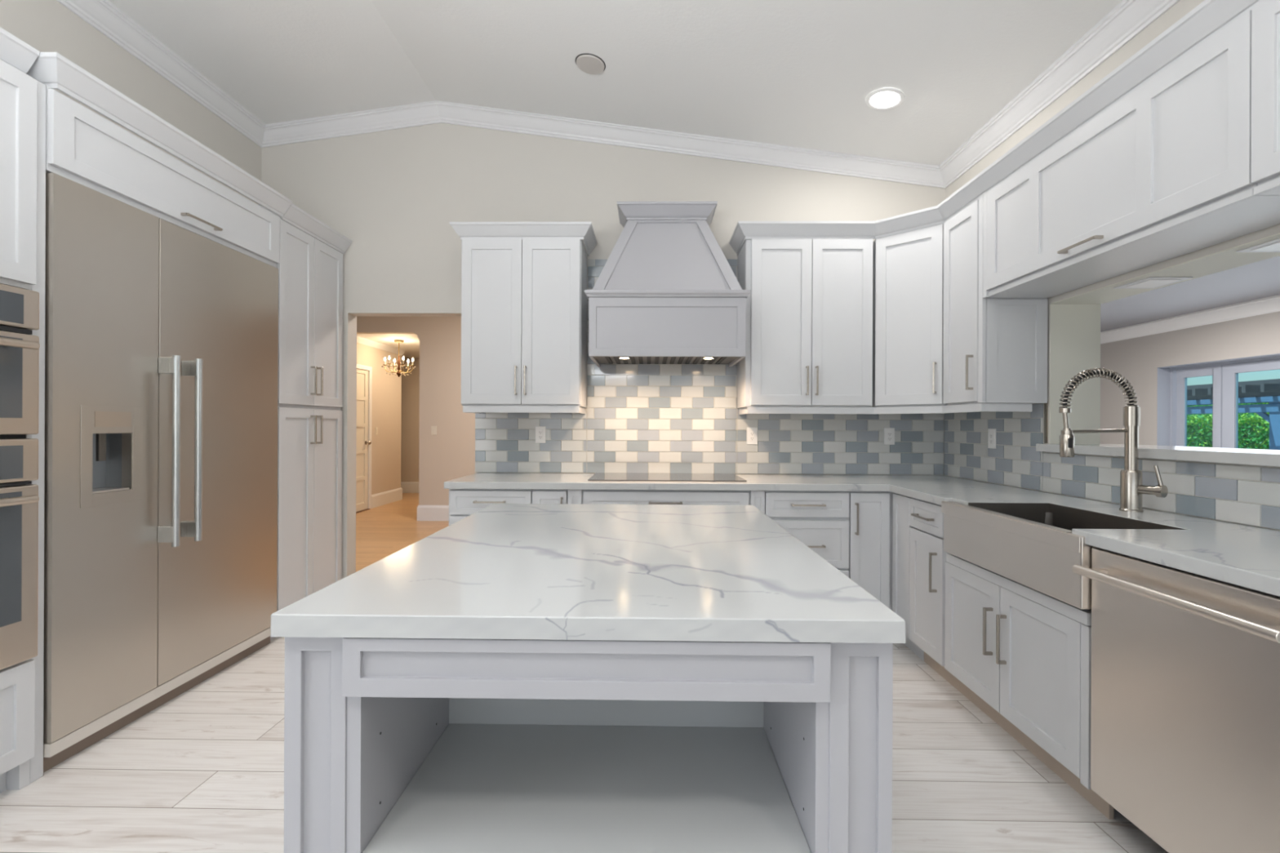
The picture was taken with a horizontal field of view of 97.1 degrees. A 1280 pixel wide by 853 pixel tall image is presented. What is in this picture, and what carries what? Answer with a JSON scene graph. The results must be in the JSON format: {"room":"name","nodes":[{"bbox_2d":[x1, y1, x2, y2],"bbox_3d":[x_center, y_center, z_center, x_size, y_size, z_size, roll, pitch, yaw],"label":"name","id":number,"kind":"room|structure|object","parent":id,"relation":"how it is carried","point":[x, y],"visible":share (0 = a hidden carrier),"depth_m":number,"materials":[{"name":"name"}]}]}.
{"room":"kitchen","nodes":[
{"label":"kitchen","id":0,"kind":"room"},
{"bbox_2d":[0,0,261,204],"bbox_3d":[-2.742,-0.476,-0.019,0.100,3.400,7.875,0,0,1],"label":"wall","id":1,"kind":"structure","parent":0,"point":[45,25],"depth_m":2.87,"materials":[{"name":"paint"}]},
{"bbox_2d":[56,0,1180,188],"bbox_3d":[-0.335,-1.926,-0.057,4.701,0.600,7.875,0,0,1],"label":"trim","id":2,"kind":"structure","parent":1,"relation":"attached to","point":[1129,18],"depth_m":3.77,"materials":[{"name":"paint"}]},
{"bbox_2d":[356,342,401,508],"bbox_3d":[-4.055,-0.023,8.456,0.120,2.480,1.940,0,0,1],"label":"wall","id":3,"kind":"structure","parent":0,"point":[386,411],"depth_m":8.84,"materials":[{"name":"paint"}]},
{"bbox_2d":[355,364,372,513],"bbox_3d":[-3.993,0.167,7.955,0.112,2.100,0.880,0,0,1],"label":"door","id":4,"kind":"structure","parent":3,"relation":"in","point":[364,396],"depth_m":8.22,"materials":[{"name":"paint"}]},
{"bbox_2d":[375,426,377,435],"bbox_3d":[-3.989,0.067,8.565,0.010,0.115,0.071,0,0,1],"label":"light switch","id":5,"kind":"object","parent":3,"relation":"attached to","point":[376,428],"visible":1,"depth_m":8.56,"materials":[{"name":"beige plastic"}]},
{"bbox_2d":[356,335,404,355],"bbox_3d":[-3.960,-1.223,8.454,0.060,0.080,1.940,0,0,1],"label":"trim","id":6,"kind":"structure","parent":3,"relation":"attached to","point":[362,340],"depth_m":8.55,"materials":[{"name":"paint"}]},
{"bbox_2d":[371,487,402,508],"bbox_3d":[-4.044,1.117,8.925,0.138,0.200,1.038,0,0,1],"label":"baseboard","id":7,"kind":"structure","parent":3,"relation":"attached to","point":[380,499],"depth_m":8.87,"materials":[{"name":"paint"}]},
{"bbox_2d":[356,333,419,357],"bbox_3d":[-1.876,-1.279,8.991,8.550,0.050,3.080,0,0,1],"label":"ceiling","id":8,"kind":"structure","parent":0,"point":[411,344],"depth_m":8.33,"materials":[{"name":"white paint"}]},
{"bbox_2d":[382,339,415,377],"bbox_3d":[-3.519,-0.990,8.257,0.410,0.539,0.470,0,0,-41],"label":"chandelier","id":9,"kind":"object","parent":8,"relation":"hanging from","point":[399,372],"visible":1,"depth_m":8.24,"materials":[{"name":"gold metal"}]},
{"bbox_2d":[400,357,419,481],"bbox_3d":[-1.859,-0.014,10.381,8.550,2.480,0.100,0,0,1],"label":"wall","id":10,"kind":"structure","parent":0,"point":[410,415],"depth_m":10.37,"materials":[{"name":"paint"}]},
{"bbox_2d":[400,481,418,493],"bbox_3d":[-3.240,1.120,10.344,2.400,0.200,0.018,0,0,1],"label":"baseboard","id":11,"kind":"structure","parent":10,"relation":"attached to","point":[407,486],"depth_m":10.35,"materials":[{"name":"paint"}]},
{"bbox_2d":[356,316,475,505],"bbox_3d":[-1.856,-0.274,7.391,8.450,3.000,0.120,0,0,1],"label":"wall","id":12,"kind":"structure","parent":0,"point":[448,455],"depth_m":7.34,"materials":[{"name":"paint"}]},
{"bbox_2d":[417,505,448,520],"bbox_3d":[-0.264,1.133,7.356,5.253,0.200,0.138,0,0,1],"label":"baseboard","id":13,"kind":"structure","parent":12,"relation":"attached to","point":[424,513],"depth_m":7.33,"materials":[{"name":"paint"}]},
{"bbox_2d":[431,426,436,435],"bbox_3d":[-2.673,0.053,7.338,0.071,0.115,0.010,0,0,1],"label":"light switch","id":14,"kind":"object","parent":12,"relation":"attached to","point":[433,428],"visible":1,"depth_m":7.34,"materials":[{"name":"beige plastic"}]},
{"bbox_2d":[0,493,1168,852],"bbox_3d":[0.596,1.263,3.191,13.500,0.050,14.600,0,0,1],"label":"floor","id":15,"kind":"structure","parent":0,"point":[202,771],"depth_m":1.96,"materials":[{"name":"beige wood"}]},
{"bbox_2d":[0,26,39,792],"bbox_3d":[-2.353,-0.032,1.558,0.625,2.516,0.783,0,0,1],"label":"tall cabinet","id":16,"kind":"object","parent":15,"relation":"on","point":[18,90],"visible":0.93,"depth_m":1.89,"materials":[{"name":"white wood"}]},
{"bbox_2d":[0,283,39,670],"bbox_3d":[-2.287,0.160,1.560,0.578,1.252,0.766,0,0,1],"label":"double wall oven","id":17,"kind":"object","parent":16,"relation":"in","point":[19,307],"visible":1,"depth_m":1.87,"materials":[{"name":"silver metal"}]},
{"bbox_2d":[29,80,45,783],"bbox_3d":[-2.374,0.013,1.969,0.569,2.424,0.044,0,0,1],"label":"panel","id":18,"kind":"object","parent":15,"relation":"on","point":[36,763],"visible":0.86,"depth_m":1.97,"materials":[{"name":"white wood"}]},
{"bbox_2d":[43,173,278,772],"bbox_3d":[-2.311,0.163,2.600,0.668,2.126,1.214,0,0,1],"label":"refrigerator","id":19,"kind":"object","parent":15,"relation":"on","point":[162,335],"visible":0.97,"depth_m":2.37,"materials":[{"name":"silver metal"}]},
{"bbox_2d":[26,52,292,267],"bbox_3d":[-2.322,-1.097,2.596,0.645,0.387,1.288,0,0,1],"label":"upper cabinet","id":20,"kind":"object","parent":19,"relation":"on","point":[83,147],"visible":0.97,"depth_m":2.36,"materials":[{"name":"white wood"}]},
{"bbox_2d":[257,204,351,639],"bbox_3d":[-2.314,-0.028,3.562,0.638,2.506,0.688,0,0,1],"label":"pantry cabinet","id":21,"kind":"object","parent":15,"relation":"on","point":[310,267],"visible":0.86,"depth_m":3.50,"materials":[{"name":"white wood"}]},
{"bbox_2d":[448,488,533,525],"bbox_3d":[-0.863,0.794,3.548,0.486,0.874,0.657,0,0,1],"label":"base cabinet","id":22,"kind":"object","parent":15,"relation":"on","point":[463,503],"visible":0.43,"depth_m":3.26,"materials":[{"name":"white wood"}]},
{"bbox_2d":[532,488,568,503],"bbox_3d":[-0.517,0.796,3.542,0.202,0.874,0.657,0,0,1],"label":"base cabinet","id":23,"kind":"object","parent":15,"relation":"on","point":[539,495],"visible":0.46,"depth_m":3.25,"materials":[{"name":"white wood"}]},
{"bbox_2d":[284,636,893,852],"bbox_3d":[-0.084,0.798,1.650,1.053,0.874,1.383,0,0,1],"label":"kitchen island","id":24,"kind":"object","parent":15,"relation":"on","point":[392,745],"visible":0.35,"depth_m":1.01,"materials":[{"name":"white wood"}]},
{"bbox_2d":[362,723,810,852],"bbox_3d":[-0.090,0.758,1.200,0.788,0.020,0.432,0,0,1],"label":"shelf","id":25,"kind":"object","parent":24,"relation":"attached to","point":[477,788],"depth_m":1.15,"materials":[{"name":"white wood"}]},
{"bbox_2d":[271,503,906,643],"bbox_3d":[-0.081,0.341,1.644,1.074,0.038,1.381,0,0,1],"label":"island countertop","id":26,"kind":"structure","parent":24,"relation":"on","point":[540,571],"depth_m":1.14,"materials":[{"name":"stone"}]},
{"bbox_2d":[568,489,764,513],"bbox_3d":[0.151,0.799,3.532,1.130,0.874,0.657,0,0,1],"label":"base cabinet","id":27,"kind":"object","parent":15,"relation":"on","point":[755,498],"visible":0.19,"depth_m":3.24,"materials":[{"name":"white wood"}]},
{"bbox_2d":[764,490,848,577],"bbox_3d":[0.959,0.802,3.519,0.483,0.874,0.657,0,0,1],"label":"base cabinet","id":28,"kind":"object","parent":15,"relation":"on","point":[820,520],"visible":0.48,"depth_m":3.23,"materials":[{"name":"white wood"}]},
{"bbox_2d":[848,491,924,661],"bbox_3d":[1.621,0.805,3.416,0.841,0.874,0.842,0,0,1],"label":"base cabinet","id":29,"kind":"object","parent":15,"relation":"on","point":[879,526],"visible":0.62,"depth_m":3.22,"materials":[{"name":"white wood"}]},
{"bbox_2d":[444,472,1279,596],"bbox_3d":[0.447,0.343,2.201,3.169,0.039,3.315,0,0,1],"label":"countertop","id":30,"kind":"structure","parent":29,"relation":"on","point":[1248,557],"depth_m":2.38,"materials":[{"name":"stone"}]},
{"bbox_2d":[587,472,746,481],"bbox_3d":[0.164,0.319,3.583,0.935,0.006,0.510,0,0,1],"label":"cooktop","id":31,"kind":"object","parent":30,"relation":"in","point":[597,476],"visible":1,"depth_m":3.52,"materials":[{"name":"black glass"}]},
{"bbox_2d":[941,501,1186,609],"bbox_3d":[1.589,0.454,2.168,0.438,0.248,0.830,0,0,1],"label":"sink","id":32,"kind":"object","parent":30,"relation":"in","point":[1033,545],"visible":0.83,"depth_m":2.10,"materials":[{"name":"silver metal"}]},
{"bbox_2d":[1058,368,1168,512],"bbox_3d":[1.808,0.050,2.171,0.337,0.557,0.142,0,0,1],"label":"kitchen faucet","id":33,"kind":"object","parent":30,"relation":"on","point":[1132,488],"visible":1,"depth_m":2.19,"materials":[{"name":"silver metal"}]},
{"bbox_2d":[909,497,959,691],"bbox_3d":[1.712,0.806,2.821,0.640,0.874,0.352,0,0,1],"label":"base cabinet","id":34,"kind":"object","parent":15,"relation":"on","point":[927,556],"visible":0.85,"depth_m":2.82,"materials":[{"name":"white wood"}]},
{"bbox_2d":[944,553,1114,819],"bbox_3d":[1.702,0.806,2.209,0.640,0.874,0.868,0,0,1],"label":"base cabinet","id":35,"kind":"object","parent":15,"relation":"on","point":[1021,654],"visible":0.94,"depth_m":2.09,"materials":[{"name":"white wood"}]},
{"bbox_2d":[1071,546,1279,852],"bbox_3d":[1.644,0.806,1.454,0.652,0.874,0.630,0,0,1],"label":"dishwasher","id":36,"kind":"object","parent":15,"relation":"on","point":[1185,703],"visible":0.95,"depth_m":1.44,"materials":[{"name":"silver metal"}]},
{"bbox_2d":[261,123,946,578],"bbox_3d":[-0.202,-0.516,3.939,5.051,3.500,0.120,0,0,1],"label":"wall","id":37,"kind":"structure","parent":0,"point":[396,193],"depth_m":3.90,"materials":[{"name":"paint"}]},
{"bbox_2d":[448,222,597,413],"bbox_3d":[-0.737,-0.674,3.679,0.878,1.172,0.394,0,0,1],"label":"upper cabinet","id":38,"kind":"object","parent":37,"relation":"attached to","point":[524,284],"visible":1,"depth_m":3.53,"materials":[{"name":"white wood"}]},
{"bbox_2d":[584,201,751,366],"bbox_3d":[0.165,-0.904,3.568,0.965,0.991,0.588,0,0,1],"label":"range hood","id":39,"kind":"object","parent":37,"relation":"attached to","point":[666,291],"visible":1,"depth_m":3.34,"materials":[{"name":"white wood"}]},
{"bbox_2d":[475,259,943,475],"bbox_3d":[0.466,-0.410,3.863,3.194,1.464,0.008,0,0,1],"label":"tile backsplash","id":40,"kind":"structure","parent":37,"relation":"attached to","point":[637,418],"depth_m":3.86,"materials":[{"name":"tile"}]},
{"bbox_2d":[535,426,546,443],"bbox_3d":[-0.680,0.056,3.872,0.071,0.115,0.009,0,0,1],"label":"power outlet","id":41,"kind":"object","parent":40,"relation":"attached to","point":[540,431],"visible":1,"depth_m":3.87,"materials":[{"name":"white plastic"}]},
{"bbox_2d":[537,430,542,439],"bbox_3d":[-0.680,0.056,3.869,0.033,0.067,0.002,0,0,1],"label":"receptacle","id":42,"kind":"object","parent":41,"relation":"attached to","point":[540,432],"depth_m":3.87,"materials":[{"name":"white plastic"}]},
{"bbox_2d":[746,427,757,444],"bbox_3d":[0.763,0.065,3.849,0.071,0.115,0.009,0,0,1],"label":"power outlet","id":43,"kind":"object","parent":40,"relation":"attached to","point":[752,433],"visible":1,"depth_m":3.85,"materials":[{"name":"white plastic"}]},
{"bbox_2d":[749,431,755,440],"bbox_3d":[0.763,0.065,3.846,0.033,0.067,0.002,0,0,1],"label":"receptacle","id":44,"kind":"object","parent":43,"relation":"attached to","point":[752,433],"depth_m":3.85,"materials":[{"name":"white plastic"}]},
{"bbox_2d":[884,427,894,444],"bbox_3d":[1.691,0.067,3.834,0.071,0.115,0.009,0,0,1],"label":"power outlet","id":45,"kind":"object","parent":40,"relation":"attached to","point":[889,433],"visible":1,"depth_m":3.83,"materials":[{"name":"white plastic"}]},
{"bbox_2d":[887,431,892,441],"bbox_3d":[1.691,0.067,3.832,0.033,0.067,0.002,0,0,1],"label":"receptacle","id":46,"kind":"object","parent":45,"relation":"attached to","point":[889,433],"depth_m":3.83,"materials":[{"name":"white plastic"}]},
{"bbox_2d":[737,239,872,408],"bbox_3d":[1.054,-0.647,3.656,0.787,1.050,0.384,0,0,1],"label":"upper cabinet","id":47,"kind":"object","parent":37,"relation":"attached to","point":[809,304],"visible":0.96,"depth_m":3.50,"materials":[{"name":"white wood"}]},
{"bbox_2d":[738,403,1032,414],"bbox_3d":[1.326,-0.099,3.353,1.637,0.042,0.422,0,0,32],"label":"rail","id":48,"kind":"object","parent":47,"relation":"attached to","point":[975,407],"visible":1,"depth_m":3.41,"materials":[{"name":"white wood"}]},
{"bbox_2d":[728,0,1263,255],"bbox_3d":[1.551,-1.206,2.277,0.999,0.092,3.605,0,0,-20],"label":"crown molding","id":49,"kind":"structure","parent":47,"relation":"attached to","point":[1209,17],"depth_m":2.33,"materials":[{"name":"white wood"}]},
{"bbox_2d":[107,0,1123,165],"bbox_3d":[-0.259,-1.989,0.001,5.051,0.594,7.995,0,0,1],"label":"ceiling","id":50,"kind":"structure","parent":0,"point":[797,73],"depth_m":3.05,"materials":[{"name":"white paint"}]},
{"bbox_2d":[575,53,605,74],"bbox_3d":[-0.279,-2.035,3.180,0.170,0.035,0.171,0,0,6],"label":"cap","id":51,"kind":"object","parent":50,"relation":"attached to","point":[589,64],"visible":1,"depth_m":3.16,"materials":[{"name":"white plastic"}]},
{"bbox_2d":[865,87,904,110],"bbox_3d":[1.355,-1.810,3.128,0.198,0.033,0.199,0,0,-4],"label":"recessed light","id":52,"kind":"object","parent":50,"relation":"in","point":[887,98],"visible":1,"depth_m":3.12,"materials":[{"name":"white plastic"}]},
{"bbox_2d":[945,0,1279,530],"bbox_3d":[2.131,-0.305,-0.097,0.245,3.100,7.875,0,0,1],"label":"wall","id":53,"kind":"structure","parent":0,"point":[1182,7],"depth_m":2.46,"materials":[{"name":"paint"}]},
{"bbox_2d":[871,223,946,407],"bbox_3d":[1.755,-0.644,3.530,0.601,1.050,0.613,0,0,1],"label":"upper cabinet","id":54,"kind":"object","parent":53,"relation":"attached to","point":[908,267],"visible":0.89,"depth_m":3.36,"materials":[{"name":"white wood"}]},
{"bbox_2d":[942,193,1048,405],"bbox_3d":[1.868,-0.644,3.026,0.363,1.050,0.376,0,0,1],"label":"upper cabinet","id":55,"kind":"object","parent":53,"relation":"attached to","point":[995,349],"visible":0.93,"depth_m":2.86,"materials":[{"name":"white wood"}]},
{"bbox_2d":[1043,400,1048,443],"bbox_3d":[2.048,-0.022,2.854,0.012,0.212,0.013,0,0,1],"label":"trim","id":56,"kind":"structure","parent":53,"relation":"attached to","point":[1046,405],"depth_m":2.85,"materials":[{"name":"silver metal"}]},
{"bbox_2d":[943,403,1279,529],"bbox_3d":[2.038,0.101,2.200,0.008,0.456,3.265,0,0,1],"label":"tile backsplash","id":57,"kind":"structure","parent":53,"relation":"attached to","point":[1237,494],"depth_m":2.56,"materials":[{"name":"tile"}]},
{"bbox_2d":[987,428,995,448],"bbox_3d":[2.047,0.070,3.290,0.009,0.115,0.071,0,0,1],"label":"power outlet","id":58,"kind":"object","parent":57,"relation":"attached to","point":[991,432],"visible":1,"depth_m":3.28,"materials":[{"name":"white plastic"}]},
{"bbox_2d":[989,432,993,444],"bbox_3d":[2.044,0.070,3.290,0.002,0.067,0.033,0,0,1],"label":"receptacle","id":59,"kind":"object","parent":58,"relation":"attached to","point":[991,434],"depth_m":3.29,"materials":[{"name":"white plastic"}]},
{"bbox_2d":[982,9,1279,297],"bbox_3d":[1.856,-0.906,2.206,0.363,0.525,1.261,0,0,1],"label":"upper cabinet","id":60,"kind":"object","parent":53,"relation":"attached to","point":[1162,173],"visible":1,"depth_m":1.97,"materials":[{"name":"white wood"}]},
{"bbox_2d":[1114,276,1192,288],"bbox_3d":[2.177,-0.609,2.405,0.175,0.007,0.180,0,0,1],"label":"air vent","id":61,"kind":"object","parent":53,"relation":"attached to","point":[1151,282],"visible":1,"depth_m":2.38,"materials":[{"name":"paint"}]},
{"bbox_2d":[1035,444,1279,466],"bbox_3d":[2.209,0.107,1.645,0.435,0.038,2.450,0,0,1],"label":"bar ledge","id":62,"kind":"object","parent":53,"relation":"on","point":[1263,457],"visible":0.79,"depth_m":2.13,"materials":[{"name":"stone"}]},
{"bbox_2d":[1049,233,1279,444],"bbox_3d":[2.161,-0.244,1.627,0.248,0.746,2.422,0,0,1],"label":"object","id":63,"kind":"structure","parent":53,"relation":"attached to","point":[1074,321],"depth_m":2.83,"materials":[{"name":"paint"}]},
{"bbox_2d":[1235,238,1279,252],"bbox_3d":[2.169,-0.609,1.885,0.175,0.007,0.180,0,0,1],"label":"air vent","id":64,"kind":"object","parent":53,"relation":"attached to","point":[1273,246],"visible":1,"depth_m":1.93,"materials":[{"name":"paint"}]},
{"bbox_2d":[1250,0,1279,195],"bbox_3d":[1.855,-0.906,1.082,0.328,0.525,0.983,0,0,1],"label":"upper cabinet","id":65,"kind":"object","parent":53,"relation":"attached to","point":[1265,15],"visible":1,"depth_m":1.54,"materials":[{"name":"white wood"}]},
{"bbox_2d":[1100,311,1279,445],"bbox_3d":[7.473,-0.122,2.881,0.250,2.780,14.000,0,0,1],"label":"wall","id":66,"kind":"structure","parent":0,"point":[1138,359],"depth_m":8.14,"materials":[{"name":"paint"}]},
{"bbox_2d":[1100,294,1279,343],"bbox_3d":[4.825,-1.429,2.723,5.050,0.170,13.600,0,0,1],"label":"trim","id":67,"kind":"structure","parent":66,"relation":"attached to","point":[1269,304],"depth_m":7.47,"materials":[{"name":"paint"}]},
{"bbox_2d":[1156,353,1279,448],"bbox_3d":[7.508,0.210,5.056,0.247,2.114,6.148,0,0,1],"label":"window frame","id":68,"kind":"structure","parent":66,"relation":"in","point":[1171,423],"depth_m":7.52,"materials":[{"name":"paint"}]},
{"bbox_2d":[1100,255,1279,332],"bbox_3d":[4.954,-1.538,2.921,5.300,0.050,14.000,0,0,1],"label":"ceiling","id":69,"kind":"structure","parent":0,"point":[1260,279],"depth_m":6.56,"materials":[{"name":"paint"}]},
{"label":"outside","id":70,"kind":"structure","parent":0,"visible":0},
{"bbox_3d":[34.084,1.589,19.457,52.450,0.180,80.000,0,0,1],"label":"lawn","id":71,"kind":"structure","parent":70,"visible":0},
{"bbox_2d":[1186,412,1269,449],"bbox_3d":[24.946,0.421,22.097,1.396,2.212,21.168,0,0,1],"label":"hedge","id":72,"kind":"object","parent":71,"relation":"on","point":[1255,435],"visible":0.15,"depth_m":23.04,"materials":[{"name":"green plant"}]},
{"bbox_2d":[1186,402,1269,422],"bbox_3d":[31.442,-0.190,27.992,2.181,3.486,33.128,0,0,1],"label":"fence","id":73,"kind":"object","parent":71,"relation":"on","point":[1190,415],"visible":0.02,"depth_m":28.86,"materials":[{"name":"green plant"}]},
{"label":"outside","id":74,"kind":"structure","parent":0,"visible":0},
{"bbox_3d":[14.927,1.383,9.763,14.450,0.070,32.000,0,0,1],"label":"patio","id":75,"kind":"object","parent":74,"visible":0},
{"bbox_2d":[1186,378,1279,449],"bbox_3d":[20.285,0.035,17.678,5.600,2.670,17.000,0,0,1],"label":"pergola","id":76,"kind":"object","parent":75,"relation":"on","point":[1264,390],"visible":0.2,"depth_m":17.97,"materials":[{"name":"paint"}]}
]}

